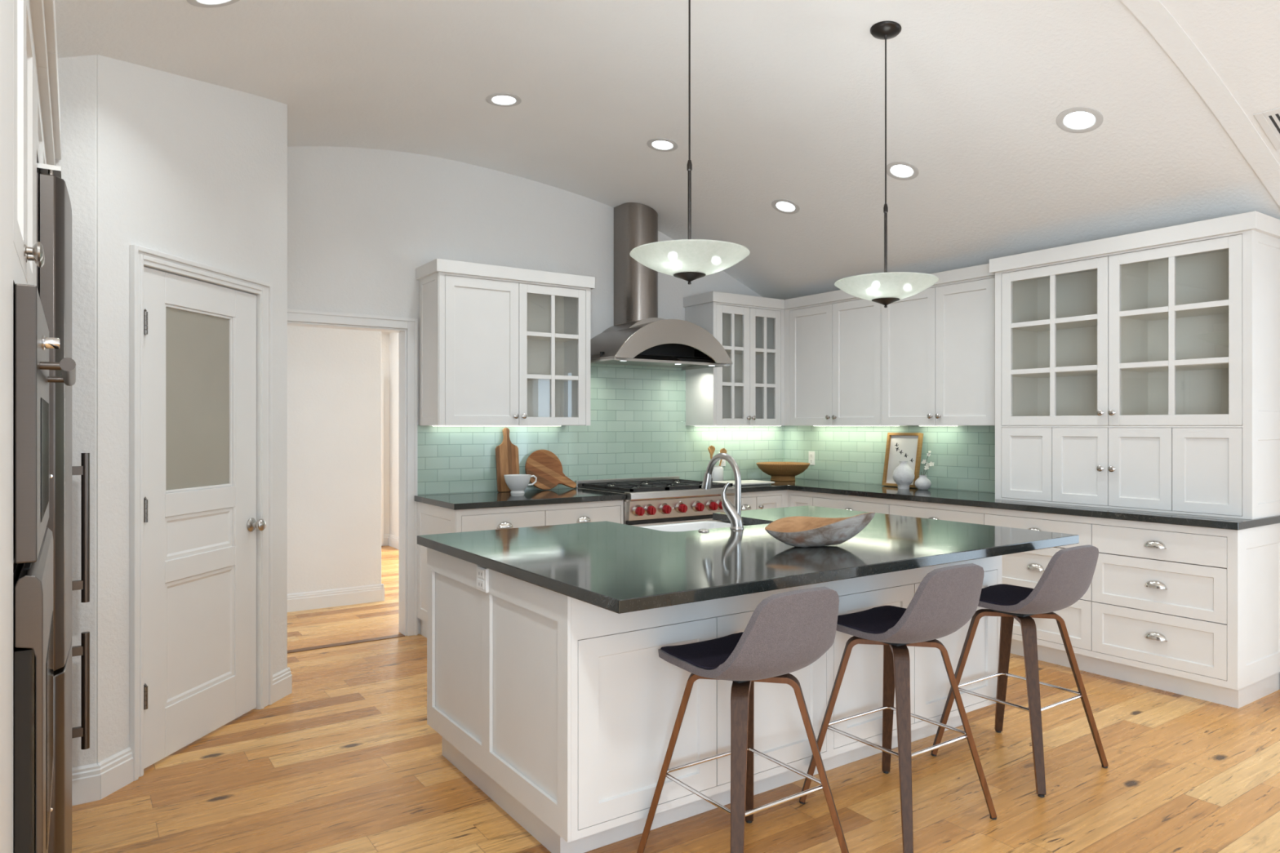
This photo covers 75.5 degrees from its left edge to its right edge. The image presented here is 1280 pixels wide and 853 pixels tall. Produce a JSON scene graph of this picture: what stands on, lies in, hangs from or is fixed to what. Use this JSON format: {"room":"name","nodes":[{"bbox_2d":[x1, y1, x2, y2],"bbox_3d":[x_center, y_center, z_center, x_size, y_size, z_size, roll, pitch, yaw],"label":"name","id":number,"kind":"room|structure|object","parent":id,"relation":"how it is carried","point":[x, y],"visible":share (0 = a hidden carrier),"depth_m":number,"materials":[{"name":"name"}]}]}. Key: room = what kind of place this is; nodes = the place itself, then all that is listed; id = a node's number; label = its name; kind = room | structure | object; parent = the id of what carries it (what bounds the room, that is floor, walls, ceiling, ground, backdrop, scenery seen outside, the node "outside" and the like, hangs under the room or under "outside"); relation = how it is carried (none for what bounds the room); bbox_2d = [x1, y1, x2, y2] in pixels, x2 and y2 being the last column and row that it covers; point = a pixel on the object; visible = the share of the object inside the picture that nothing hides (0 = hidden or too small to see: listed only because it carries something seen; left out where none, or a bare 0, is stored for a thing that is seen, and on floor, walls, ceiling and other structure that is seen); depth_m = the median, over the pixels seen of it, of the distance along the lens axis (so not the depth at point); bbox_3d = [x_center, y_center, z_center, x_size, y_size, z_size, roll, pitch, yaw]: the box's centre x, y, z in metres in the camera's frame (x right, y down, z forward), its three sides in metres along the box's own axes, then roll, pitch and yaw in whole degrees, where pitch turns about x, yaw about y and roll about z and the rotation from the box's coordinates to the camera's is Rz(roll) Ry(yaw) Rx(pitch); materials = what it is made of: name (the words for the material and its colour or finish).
{"room":"kitchen","nodes":[
{"label":"kitchen","id":0,"kind":"room"},
{"bbox_2d":[55,54,97,768],"bbox_3d":[-2.424,-0.002,2.808,0.969,2.744,0.108,0,0,-34],"label":"wall","id":1,"kind":"structure","parent":0,"point":[77,75],"depth_m":3.01,"materials":[{"name":"paint"}]},
{"bbox_2d":[71,762,100,805],"bbox_3d":[-2.030,1.304,3.001,0.117,0.131,0.018,0,0,-34],"label":"baseboard","id":2,"kind":"structure","parent":1,"relation":"attached to","point":[86,780],"depth_m":3.00,"materials":[{"name":"paint"}]},
{"bbox_2d":[97,54,287,763],"bbox_3d":[-1.954,-0.143,3.642,0.110,3.026,1.208,0,0,9],"label":"wall","id":3,"kind":"structure","parent":0,"point":[188,168],"depth_m":3.36,"materials":[{"name":"paint"}]},
{"bbox_2d":[97,746,133,799],"bbox_3d":[-1.972,1.304,3.112,0.018,0.131,0.164,0,0,9],"label":"baseboard","id":4,"kind":"structure","parent":3,"relation":"attached to","point":[117,770],"depth_m":3.10,"materials":[{"name":"paint"}]},
{"bbox_2d":[129,244,272,781],"bbox_3d":[-1.943,0.335,3.636,0.134,2.070,0.896,0,0,9],"label":"trim","id":5,"kind":"structure","parent":3,"relation":"attached to","point":[140,257],"depth_m":3.46,"materials":[{"name":"paint"}]},
{"bbox_2d":[143,266,266,768],"bbox_3d":[-1.891,0.364,3.612,0.103,1.988,0.749,0,0,9],"label":"door","id":6,"kind":"structure","parent":3,"relation":"in","point":[201,525],"depth_m":3.59,"materials":[{"name":"paint"}]},
{"bbox_2d":[272,666,292,703],"bbox_3d":[-1.809,1.304,4.153,0.018,0.131,0.182,0,0,9],"label":"baseboard","id":7,"kind":"structure","parent":3,"relation":"attached to","point":[282,680],"depth_m":4.16,"materials":[{"name":"paint"}]},
{"bbox_2d":[287,325,381,594],"bbox_3d":[-3.374,0.140,5.628,3.185,2.460,0.120,0,0,-34],"label":"wall","id":8,"kind":"structure","parent":0,"point":[334,375],"depth_m":6.27,"materials":[{"name":"paint"}]},
{"bbox_2d":[287,583,383,612],"bbox_3d":[-2.916,1.304,5.857,2.199,0.131,0.018,0,0,-34],"label":"baseboard","id":9,"kind":"structure","parent":8,"relation":"attached to","point":[304,601],"depth_m":6.26,"materials":[{"name":"paint"}]},
{"bbox_2d":[382,584,384,600],"bbox_3d":[-2.055,1.304,6.536,0.018,0.131,0.170,0,0,-34],"label":"baseboard","id":10,"kind":"structure","parent":8,"relation":"attached to","point":[383,587],"depth_m":6.46,"materials":[{"name":"paint"}]},
{"bbox_2d":[381,332,389,533],"bbox_3d":[-3.388,0.140,9.204,7.200,2.460,0.120,0,0,-34],"label":"wall","id":11,"kind":"structure","parent":0,"point":[384,335],"depth_m":9.46,"materials":[{"name":"paint"}]},
{"bbox_2d":[381,374,383,545],"bbox_3d":[-3.231,0.390,9.206,0.740,1.940,0.045,0,0,-34],"label":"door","id":12,"kind":"structure","parent":11,"relation":"in","point":[382,375],"depth_m":9.39,"materials":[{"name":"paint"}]},
{"bbox_2d":[381,533,389,546],"bbox_3d":[-3.275,1.304,9.198,0.980,0.131,0.018,0,0,-34],"label":"baseboard","id":13,"kind":"structure","parent":11,"relation":"attached to","point":[385,535],"depth_m":9.45,"materials":[{"name":"paint"}]},
{"bbox_2d":[389,332,399,537],"bbox_3d":[-0.941,0.140,8.443,2.020,2.460,4.140,0,0,-34],"label":"wall","id":14,"kind":"structure","parent":0,"point":[393,336],"depth_m":9.33,"materials":[{"name":"paint"}]},
{"bbox_2d":[388,533,399,549],"bbox_3d":[-2.750,1.304,9.283,0.018,0.131,0.430,0,0,-34],"label":"baseboard","id":15,"kind":"structure","parent":14,"relation":"attached to","point":[393,541],"depth_m":9.29,"materials":[{"name":"paint"}]},
{"bbox_2d":[287,146,784,635],"bbox_3d":[-0.511,-0.217,6.151,4.500,3.174,0.129,0,0,-34],"label":"wall","id":16,"kind":"structure","parent":0,"point":[362,222],"depth_m":5.71,"materials":[{"name":"paint"}]},
{"bbox_2d":[287,308,417,635],"bbox_3d":[-1.881,0.333,5.206,0.932,2.074,0.150,0,0,-34],"label":"trim","id":17,"kind":"structure","parent":16,"relation":"attached to","point":[299,317],"depth_m":5.39,"materials":[{"name":"paint"}]},
{"bbox_2d":[416,258,595,426],"bbox_3d":[-0.889,-0.517,5.587,1.144,1.038,0.388,0,0,-34],"label":"upper cabinet","id":18,"kind":"object","parent":16,"relation":"attached to","point":[499,345],"visible":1,"depth_m":5.40,"materials":[{"name":"paint"}]},
{"bbox_2d":[527,335,576,342],"bbox_3d":[-0.903,-0.622,5.607,1.060,0.018,0.315,0,0,-34],"label":"shelf","id":19,"kind":"object","parent":18,"relation":"attached to","point":[530,338],"depth_m":5.87,"materials":[{"name":"white wood"}]},
{"bbox_2d":[527,378,577,382],"bbox_3d":[-0.903,-0.330,5.607,1.060,0.018,0.315,0,0,-34],"label":"shelf","id":20,"kind":"object","parent":18,"relation":"attached to","point":[528,380],"depth_m":5.88,"materials":[{"name":"white wood"}]},
{"bbox_2d":[417,363,784,495],"bbox_3d":[-0.096,-0.017,6.362,3.318,0.946,0.008,0,0,-34],"label":"tile backsplash","id":21,"kind":"structure","parent":16,"relation":"attached to","point":[637,428],"depth_m":6.31,"materials":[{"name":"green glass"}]},
{"bbox_2d":[590,202,733,370],"bbox_3d":[0.090,-1.054,6.113,1.043,1.212,0.610,0,0,-34],"label":"range hood","id":22,"kind":"object","parent":16,"relation":"attached to","point":[637,336],"visible":0.97,"depth_m":6.11,"materials":[{"name":"metal"}]},
{"bbox_2d":[719,459,725,466],"bbox_3d":[0.687,0.280,6.887,0.068,0.115,0.008,0,0,-34],"label":"wall outlet","id":23,"kind":"object","parent":16,"relation":"attached to","point":[723,461],"visible":0.43,"depth_m":6.89,"materials":[{"name":"white plastic"}]},
{"bbox_2d":[683,291,784,425],"bbox_3d":[0.882,-0.517,6.799,1.028,1.038,0.388,0,0,-34],"label":"upper cabinet","id":24,"kind":"object","parent":16,"relation":"attached to","point":[750,329],"visible":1,"depth_m":6.64,"materials":[{"name":"paint"}]},
{"bbox_2d":[722,386,763,387],"bbox_3d":[0.773,-0.335,6.753,0.720,0.018,0.315,0,0,-34],"label":"shelf","id":25,"kind":"object","parent":24,"relation":"attached to","point":[722,386],"depth_m":6.84,"materials":[{"name":"white wood"}]},
{"bbox_2d":[724,349,773,355],"bbox_3d":[0.773,-0.615,6.753,0.720,0.018,0.315,0,0,-34],"label":"shelf","id":26,"kind":"object","parent":24,"relation":"attached to","point":[737,352],"depth_m":6.70,"materials":[{"name":"white wood"}]},
{"bbox_2d":[54,0,1279,299],"bbox_3d":[-0.150,-1.420,4.144,6.130,0.903,3.810,0,0,-34],"label":"ceiling","id":27,"kind":"structure","parent":0,"point":[788,96],"depth_m":4.17,"materials":[{"name":"paint"}]},
{"bbox_2d":[186,0,239,7],"bbox_3d":[-1.456,-1.480,2.839,0.182,0.068,0.192,0,0,-34],"label":"recessed light","id":28,"kind":"object","parent":27,"relation":"in","point":[201,3],"visible":1,"depth_m":2.88,"materials":[{"name":"paint"}]},
{"bbox_2d":[485,93,521,106],"bbox_3d":[-0.748,-1.794,4.537,0.192,0.021,0.192,0,0,-34],"label":"recessed light","id":29,"kind":"object","parent":27,"relation":"in","point":[503,100],"visible":1,"depth_m":4.53,"materials":[{"name":"paint"}]},
{"bbox_2d":[647,137,678,151],"bbox_3d":[0.138,-1.728,5.071,0.191,0.036,0.192,0,0,-34],"label":"recessed light","id":30,"kind":"object","parent":27,"relation":"in","point":[662,144],"visible":1,"depth_m":5.07,"materials":[{"name":"paint"}]},
{"bbox_2d":[629,0,750,284],"bbox_3d":[0.181,-1.153,3.013,0.437,1.275,0.437,0,0,-34],"label":"pendant lamp","id":31,"kind":"object","parent":27,"relation":"hanging from","point":[689,260],"visible":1,"depth_m":2.92,"materials":[{"name":"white glass"}]},
{"bbox_2d":[771,199,799,213],"bbox_3d":[0.986,-1.487,5.597,0.182,0.068,0.192,0,0,-34],"label":"recessed light","id":32,"kind":"object","parent":27,"relation":"in","point":[783,206],"visible":1,"depth_m":5.59,"materials":[{"name":"paint"}]},
{"bbox_2d":[834,21,938,307],"bbox_3d":[1.073,-1.127,3.607,0.437,1.224,0.437,0,0,-34],"label":"pendant lamp","id":33,"kind":"object","parent":27,"relation":"hanging from","point":[885,288],"visible":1,"depth_m":3.53,"materials":[{"name":"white glass"}]},
{"bbox_2d":[886,161,919,180],"bbox_3d":[1.525,-1.486,4.812,0.182,0.068,0.192,0,0,-34],"label":"recessed light","id":34,"kind":"object","parent":27,"relation":"in","point":[903,171],"visible":0.97,"depth_m":4.81,"materials":[{"name":"paint"}]},
{"bbox_2d":[1056,106,1102,133],"bbox_3d":[2.121,-1.476,3.989,0.193,0.072,0.204,0,0,-34],"label":"recessed light","id":35,"kind":"object","parent":27,"relation":"in","point":[1077,119],"visible":1,"depth_m":3.98,"materials":[{"name":"paint"}]},
{"bbox_2d":[1120,0,1279,206],"bbox_3d":[0.953,-1.430,2.530,6.130,0.943,0.100,0,0,-34],"label":"ceiling beam","id":36,"kind":"structure","parent":27,"relation":"attached to","point":[1155,17],"depth_m":3.55,"materials":[{"name":"paint"}]},
{"bbox_2d":[71,545,1279,852],"bbox_3d":[-0.269,1.400,3.936,8.400,0.060,14.000,0,0,-34],"label":"floor","id":37,"kind":"structure","parent":0,"point":[350,760],"depth_m":3.13,"materials":[{"name":"brown wood"}]},
{"bbox_2d":[0,0,56,852],"bbox_3d":[-1.332,0.170,1.239,0.720,2.400,1.650,0,0,-34],"label":"tall cabinet","id":38,"kind":"object","parent":37,"relation":"on","point":[28,28],"visible":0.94,"depth_m":1.24,"materials":[{"name":"paint"}]},
{"bbox_2d":[13,527,53,852],"bbox_3d":[-1.394,0.522,1.488,0.540,0.575,0.766,0,0,-34],"label":"wall oven","id":39,"kind":"object","parent":38,"relation":"in","point":[33,582],"visible":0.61,"depth_m":1.32,"materials":[{"name":"metal"}]},
{"bbox_2d":[13,283,75,564],"bbox_3d":[-1.376,-0.003,1.500,0.582,0.445,0.766,0,0,-34],"label":"wall oven","id":40,"kind":"object","parent":38,"relation":"in","point":[32,342],"visible":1,"depth_m":1.32,"materials":[{"name":"metal"}]},
{"bbox_2d":[36,163,89,852],"bbox_3d":[-2.032,0.347,2.353,0.782,2.046,0.941,0,0,-34],"label":"refrigerator","id":41,"kind":"object","parent":37,"relation":"on","point":[54,209],"visible":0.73,"depth_m":2.17,"materials":[{"name":"metal"}]},
{"bbox_2d":[287,634,404,653],"bbox_3d":[-1.905,1.368,5.154,0.874,0.004,0.060,0,0,-34],"label":"threshold","id":42,"kind":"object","parent":37,"relation":"on","point":[397,635],"depth_m":5.18,"materials":[{"name":"brown wood"}]},
{"bbox_2d":[417,499,623,638],"bbox_3d":[-0.780,0.932,5.467,1.184,0.876,0.702,0,0,-34],"label":"base cabinet","id":43,"kind":"object","parent":37,"relation":"on","point":[431,519],"visible":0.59,"depth_m":5.23,"materials":[{"name":"paint"}]},
{"bbox_2d":[414,488,626,510],"bbox_3d":[-0.789,0.474,5.465,1.204,0.036,0.706,0,0,-34],"label":"countertop","id":44,"kind":"structure","parent":43,"relation":"on","point":[456,501],"depth_m":5.32,"materials":[{"name":"black stone"}]},
{"bbox_2d":[495,427,519,492],"bbox_3d":[-0.920,0.234,5.735,0.170,0.442,0.066,0,0,-34],"label":"cutting board","id":45,"kind":"object","parent":44,"relation":"on","point":[507,460],"visible":0.91,"depth_m":5.72,"materials":[{"name":"brown wood"}]},
{"bbox_2d":[503,474,537,493],"bbox_3d":[-0.828,0.395,5.611,0.184,0.122,0.197,0,0,24],"label":"cup","id":46,"kind":"object","parent":44,"relation":"on","point":[517,483],"visible":1,"depth_m":5.55,"materials":[{"name":"white ceramic"}]},
{"bbox_2d":[524,449,576,489],"bbox_3d":[-0.643,0.312,5.915,0.389,0.285,0.091,0,0,-34],"label":"cutting board","id":47,"kind":"object","parent":44,"relation":"on","point":[545,465],"visible":0.92,"depth_m":5.89,"materials":[{"name":"brown wood"}]},
{"bbox_2d":[574,475,734,526],"bbox_3d":[0.125,0.886,6.037,0.942,0.968,0.774,0,0,-34],"label":"gas range","id":48,"kind":"object","parent":37,"relation":"on","point":[654,500],"visible":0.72,"depth_m":5.77,"materials":[{"name":"metal"}]},
{"bbox_2d":[426,520,1001,852],"bbox_3d":[0.371,0.932,3.565,2.227,0.876,1.183,0,0,-34],"label":"kitchen island","id":49,"kind":"object","parent":37,"relation":"on","point":[562,710],"visible":0.56,"depth_m":2.78,"materials":[{"name":"paint"}]},
{"bbox_2d":[476,565,488,593],"bbox_3d":[-0.561,0.545,2.939,0.016,0.086,0.085,0,0,-34],"label":"wall outlet","id":50,"kind":"object","parent":49,"relation":"attached to","point":[482,573],"visible":0.96,"depth_m":2.92,"materials":[{"name":"white plastic"}]},
{"bbox_2d":[477,568,484,578],"bbox_3d":[-0.566,0.524,2.935,0.003,0.030,0.055,0,0,-34],"label":"receptacle","id":51,"kind":"object","parent":50,"relation":"attached to","point":[480,571],"depth_m":2.93,"materials":[{"name":"white plastic"}]},
{"bbox_2d":[477,578,484,589],"bbox_3d":[-0.566,0.562,2.935,0.003,0.030,0.055,0,0,-34],"label":"receptacle","id":52,"kind":"object","parent":50,"relation":"attached to","point":[480,581],"depth_m":2.93,"materials":[{"name":"white plastic"}]},
{"bbox_2d":[417,505,1079,613],"bbox_3d":[0.454,0.474,3.447,2.293,0.036,1.547,0,0,-34],"label":"island countertop","id":53,"kind":"structure","parent":49,"relation":"on","point":[619,568],"depth_m":3.00,"materials":[{"name":"black stone"}]},
{"bbox_2d":[639,520,745,531],"bbox_3d":[0.255,0.616,3.936,0.683,0.238,0.547,0,0,-34],"label":"farmhouse sink","id":54,"kind":"object","parent":53,"relation":"in","point":[685,526],"visible":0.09,"depth_m":4.21,"materials":[{"name":"white ceramic"}]},
{"bbox_2d":[697,528,709,531],"bbox_3d":[0.276,0.451,3.577,0.047,0.009,0.047,0,0,-34],"label":"switch","id":55,"kind":"object","parent":53,"relation":"on","point":[700,530],"visible":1,"depth_m":3.56,"materials":[{"name":"silver metal"}]},
{"bbox_2d":[701,453,743,529],"bbox_3d":[0.367,0.289,3.742,0.081,0.334,0.259,0,0,-34],"label":"kitchen faucet","id":56,"kind":"object","parent":53,"relation":"on","point":[733,513],"visible":1,"depth_m":3.67,"materials":[{"name":"silver metal"}]},
{"bbox_2d":[764,512,875,547],"bbox_3d":[0.686,0.392,3.139,0.437,0.127,0.199,0,0,-9],"label":"carved wooden bowl","id":57,"kind":"object","parent":53,"relation":"on","point":[797,531],"visible":1,"depth_m":3.09,"materials":[{"name":"white wood"}]},
{"bbox_2d":[636,586,848,852],"bbox_3d":[0.321,0.916,2.531,0.495,0.906,0.509,0,0,-34],"label":"bar stool","id":58,"kind":"object","parent":37,"relation":"on","point":[786,633],"visible":1,"depth_m":2.37,"materials":[{"name":"grey fabric"}]},
{"bbox_2d":[733,489,787,511],"bbox_3d":[0.748,0.932,6.512,0.612,0.876,0.702,0,0,-34],"label":"base cabinet","id":59,"kind":"object","parent":37,"relation":"on","point":[771,499],"visible":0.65,"depth_m":6.26,"materials":[{"name":"paint"}]},
{"bbox_2d":[787,489,813,506],"bbox_3d":[1.475,0.932,6.463,0.620,0.876,0.260,0,0,-34],"label":"base cabinet","id":60,"kind":"object","parent":37,"relation":"on","point":[795,498],"visible":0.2,"depth_m":6.30,"materials":[{"name":"paint"}]},
{"bbox_2d":[813,492,888,514],"bbox_3d":[1.735,0.932,6.059,0.648,0.876,0.701,0,0,-34],"label":"base cabinet","id":61,"kind":"object","parent":37,"relation":"on","point":[878,505],"visible":0.08,"depth_m":5.87,"materials":[{"name":"paint"}]},
{"bbox_2d":[724,478,1279,530],"bbox_3d":[1.826,0.474,5.447,1.193,0.036,3.687,0,0,-34],"label":"countertop","id":62,"kind":"structure","parent":61,"relation":"on","point":[957,497],"depth_m":5.05,"materials":[{"name":"black stone"}]},
{"bbox_2d":[711,465,723,481],"bbox_3d":[0.611,0.391,6.724,0.136,0.130,0.136,0,0,-34],"label":"utensil crock","id":63,"kind":"object","parent":62,"relation":"on","point":[717,471],"visible":0.44,"depth_m":6.66,"materials":[{"name":"white ceramic"}]},
{"bbox_2d":[707,445,715,457],"bbox_3d":[0.582,0.296,6.738,0.059,0.276,0.021,0,0,-14],"label":"wooden spoon","id":64,"kind":"object","parent":63,"relation":"in","point":[712,447],"visible":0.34,"depth_m":6.73,"materials":[{"name":"brown wood"}]},
{"bbox_2d":[719,448,726,466],"bbox_3d":[0.662,0.309,6.736,0.092,0.254,0.014,0,0,-10],"label":"wooden spoon","id":65,"kind":"object","parent":63,"relation":"in","point":[723,450],"visible":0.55,"depth_m":6.74,"materials":[{"name":"brown wood"}]},
{"bbox_2d":[712,480,774,485],"bbox_3d":[0.800,0.446,6.443,0.439,0.020,0.312,0,0,-27],"label":"serving tray","id":66,"kind":"object","parent":62,"relation":"on","point":[744,482],"visible":0.58,"depth_m":6.41,"materials":[{"name":"white ceramic"}]},
{"bbox_2d":[755,462,809,481],"bbox_3d":[1.193,0.383,6.891,0.444,0.146,0.444,0,0,-34],"label":"wooden bowl","id":67,"kind":"object","parent":62,"relation":"on","point":[778,471],"visible":1,"depth_m":6.77,"materials":[{"name":"wood"}]},
{"bbox_2d":[881,432,923,488],"bbox_3d":[1.956,0.253,6.160,0.097,0.404,0.300,0,0,-34],"label":"framed picture","id":68,"kind":"object","parent":62,"relation":"on","point":[907,446],"visible":0.84,"depth_m":6.18,"materials":[{"name":"white paper"}]},
{"bbox_2d":[886,435,918,484],"bbox_3d":[1.964,0.255,6.165,0.066,0.365,0.264,0,0,-34],"label":"print","id":69,"kind":"object","parent":68,"relation":"attached to","point":[899,448],"depth_m":6.19,"materials":[{"name":"paper"}]},
{"bbox_2d":[893,460,914,488],"bbox_3d":[1.910,0.354,5.985,0.152,0.202,0.152,0,0,-34],"label":"vase","id":70,"kind":"object","parent":62,"relation":"on","point":[903,474],"visible":1,"depth_m":5.94,"materials":[{"name":"ceramic"}]},
{"bbox_2d":[914,475,931,489],"bbox_3d":[2.025,0.405,5.914,0.114,0.102,0.114,0,0,-34],"label":"bud vase","id":71,"kind":"object","parent":62,"relation":"on","point":[922,482],"visible":1,"depth_m":5.88,"materials":[{"name":"ceramic"}]},
{"bbox_2d":[921,450,933,475],"bbox_3d":[2.045,0.309,5.885,0.029,0.267,0.107,0,0,-40],"label":"branch","id":72,"kind":"object","parent":71,"relation":"in","point":[931,464],"visible":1,"depth_m":5.88,"materials":[{"name":"white plant"}]},
{"bbox_2d":[989,210,1279,519],"bbox_3d":[2.765,-0.290,4.694,0.486,1.492,1.407,0,0,-34],"label":"hutch","id":73,"kind":"object","parent":62,"relation":"on","point":[1140,371],"visible":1,"depth_m":4.58,"materials":[{"name":"paint"}]},
{"bbox_2d":[1012,319,1097,331],"bbox_3d":[2.597,-0.620,4.983,0.403,0.018,0.650,0,0,-34],"label":"shelf","id":74,"kind":"object","parent":73,"relation":"attached to","point":[1088,325],"depth_m":5.10,"materials":[{"name":"white wood"}]},
{"bbox_2d":[1012,369,1097,377],"bbox_3d":[2.597,-0.320,4.983,0.403,0.018,0.650,0,0,-34],"label":"shelf","id":75,"kind":"object","parent":73,"relation":"attached to","point":[1081,374],"depth_m":5.06,"materials":[{"name":"white wood"}]},
{"bbox_2d":[1120,363,1228,372],"bbox_3d":[2.972,-0.320,4.434,0.403,0.018,0.640,0,0,-34],"label":"shelf","id":76,"kind":"object","parent":73,"relation":"attached to","point":[1215,367],"depth_m":4.49,"materials":[{"name":"white wood"}]},
{"bbox_2d":[1122,306,1228,320],"bbox_3d":[2.972,-0.620,4.434,0.403,0.018,0.640,0,0,-34],"label":"shelf","id":77,"kind":"object","parent":73,"relation":"attached to","point":[1221,312],"depth_m":4.54,"materials":[{"name":"white wood"}]},
{"bbox_2d":[799,563,996,852],"bbox_3d":[0.915,0.916,2.938,0.495,0.906,0.509,0,0,-34],"label":"bar stool","id":78,"kind":"object","parent":37,"relation":"on","point":[946,598],"visible":0.94,"depth_m":2.78,"materials":[{"name":"grey fabric"}]},
{"bbox_2d":[888,498,984,524],"bbox_3d":[2.133,0.932,5.477,0.648,0.876,0.709,0,0,-34],"label":"base cabinet","id":79,"kind":"object","parent":37,"relation":"on","point":[962,513],"visible":0.12,"depth_m":5.28,"materials":[{"name":"paint"}]},
{"bbox_2d":[931,545,1108,797],"bbox_3d":[1.548,0.916,3.370,0.495,0.906,0.509,0,0,-34],"label":"bar stool","id":80,"kind":"object","parent":37,"relation":"on","point":[1068,575],"visible":0.92,"depth_m":3.23,"materials":[{"name":"grey fabric"}]},
{"bbox_2d":[983,507,1100,675],"bbox_3d":[2.514,0.932,4.919,0.648,0.876,0.643,0,0,-34],"label":"base cabinet","id":81,"kind":"object","parent":37,"relation":"on","point":[1024,569],"visible":0.43,"depth_m":4.70,"materials":[{"name":"paint"}]},
{"bbox_2d":[1091,517,1279,708],"bbox_3d":[2.889,0.932,4.371,0.648,0.876,0.683,0,0,-34],"label":"base cabinet","id":82,"kind":"object","parent":37,"relation":"on","point":[1188,611],"visible":0.99,"depth_m":4.14,"materials":[{"name":"paint"}]},
{"bbox_2d":[784,425,995,493],"bbox_3d":[3.805,0.095,3.711,0.129,2.550,9.030,0,0,-34],"label":"wall","id":83,"kind":"structure","parent":0,"point":[962,457],"depth_m":6.42,"materials":[{"name":"tile"}]},
{"bbox_2d":[808,451,814,465],"bbox_3d":[1.458,0.275,7.021,0.008,0.115,0.070,0,0,-34],"label":"wall outlet","id":84,"kind":"object","parent":83,"relation":"attached to","point":[811,454],"visible":0.91,"depth_m":7.02,"materials":[{"name":"white plastic"}]},
{"bbox_2d":[784,289,899,426],"bbox_3d":[1.593,-0.517,6.488,0.356,1.038,0.988,0,0,-34],"label":"upper cabinet","id":85,"kind":"object","parent":83,"relation":"attached to","point":[833,339],"visible":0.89,"depth_m":6.38,"materials":[{"name":"paint"}]},
{"bbox_2d":[880,263,995,426],"bbox_3d":[2.132,-0.517,5.700,0.356,1.038,0.922,0,0,-34],"label":"upper cabinet","id":86,"kind":"object","parent":83,"relation":"attached to","point":[938,341],"visible":0.8,"depth_m":5.57,"materials":[{"name":"paint"}]},
{"bbox_2d":[1159,0,1279,164],"bbox_3d":[2.421,-1.413,0.384,6.130,0.903,5.100,0,0,-34],"label":"ceiling","id":87,"kind":"structure","parent":0,"point":[1239,39],"depth_m":3.30,"materials":[{"name":"paint"}]},
{"bbox_2d":[1253,107,1279,150],"bbox_3d":[2.909,-1.314,3.547,0.260,0.109,0.380,0,0,-34],"label":"ceiling vent","id":88,"kind":"object","parent":87,"relation":"in","point":[1269,120],"visible":1,"depth_m":3.65,"materials":[{"name":"metal"}]},
{"bbox_3d":[-0.705,-0.155,-0.458,0.120,3.050,7.240,0,0,-34],"label":"wall","id":89,"kind":"structure","parent":0,"visible":0},
{"bbox_2d":[36,40,61,165],"bbox_3d":[-2.088,-0.868,2.344,0.720,0.325,1.023,0,0,-34],"label":"upper cabinet","id":90,"kind":"object","parent":89,"relation":"attached to","point":[48,112],"visible":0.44,"depth_m":2.40,"materials":[{"name":"paint"}]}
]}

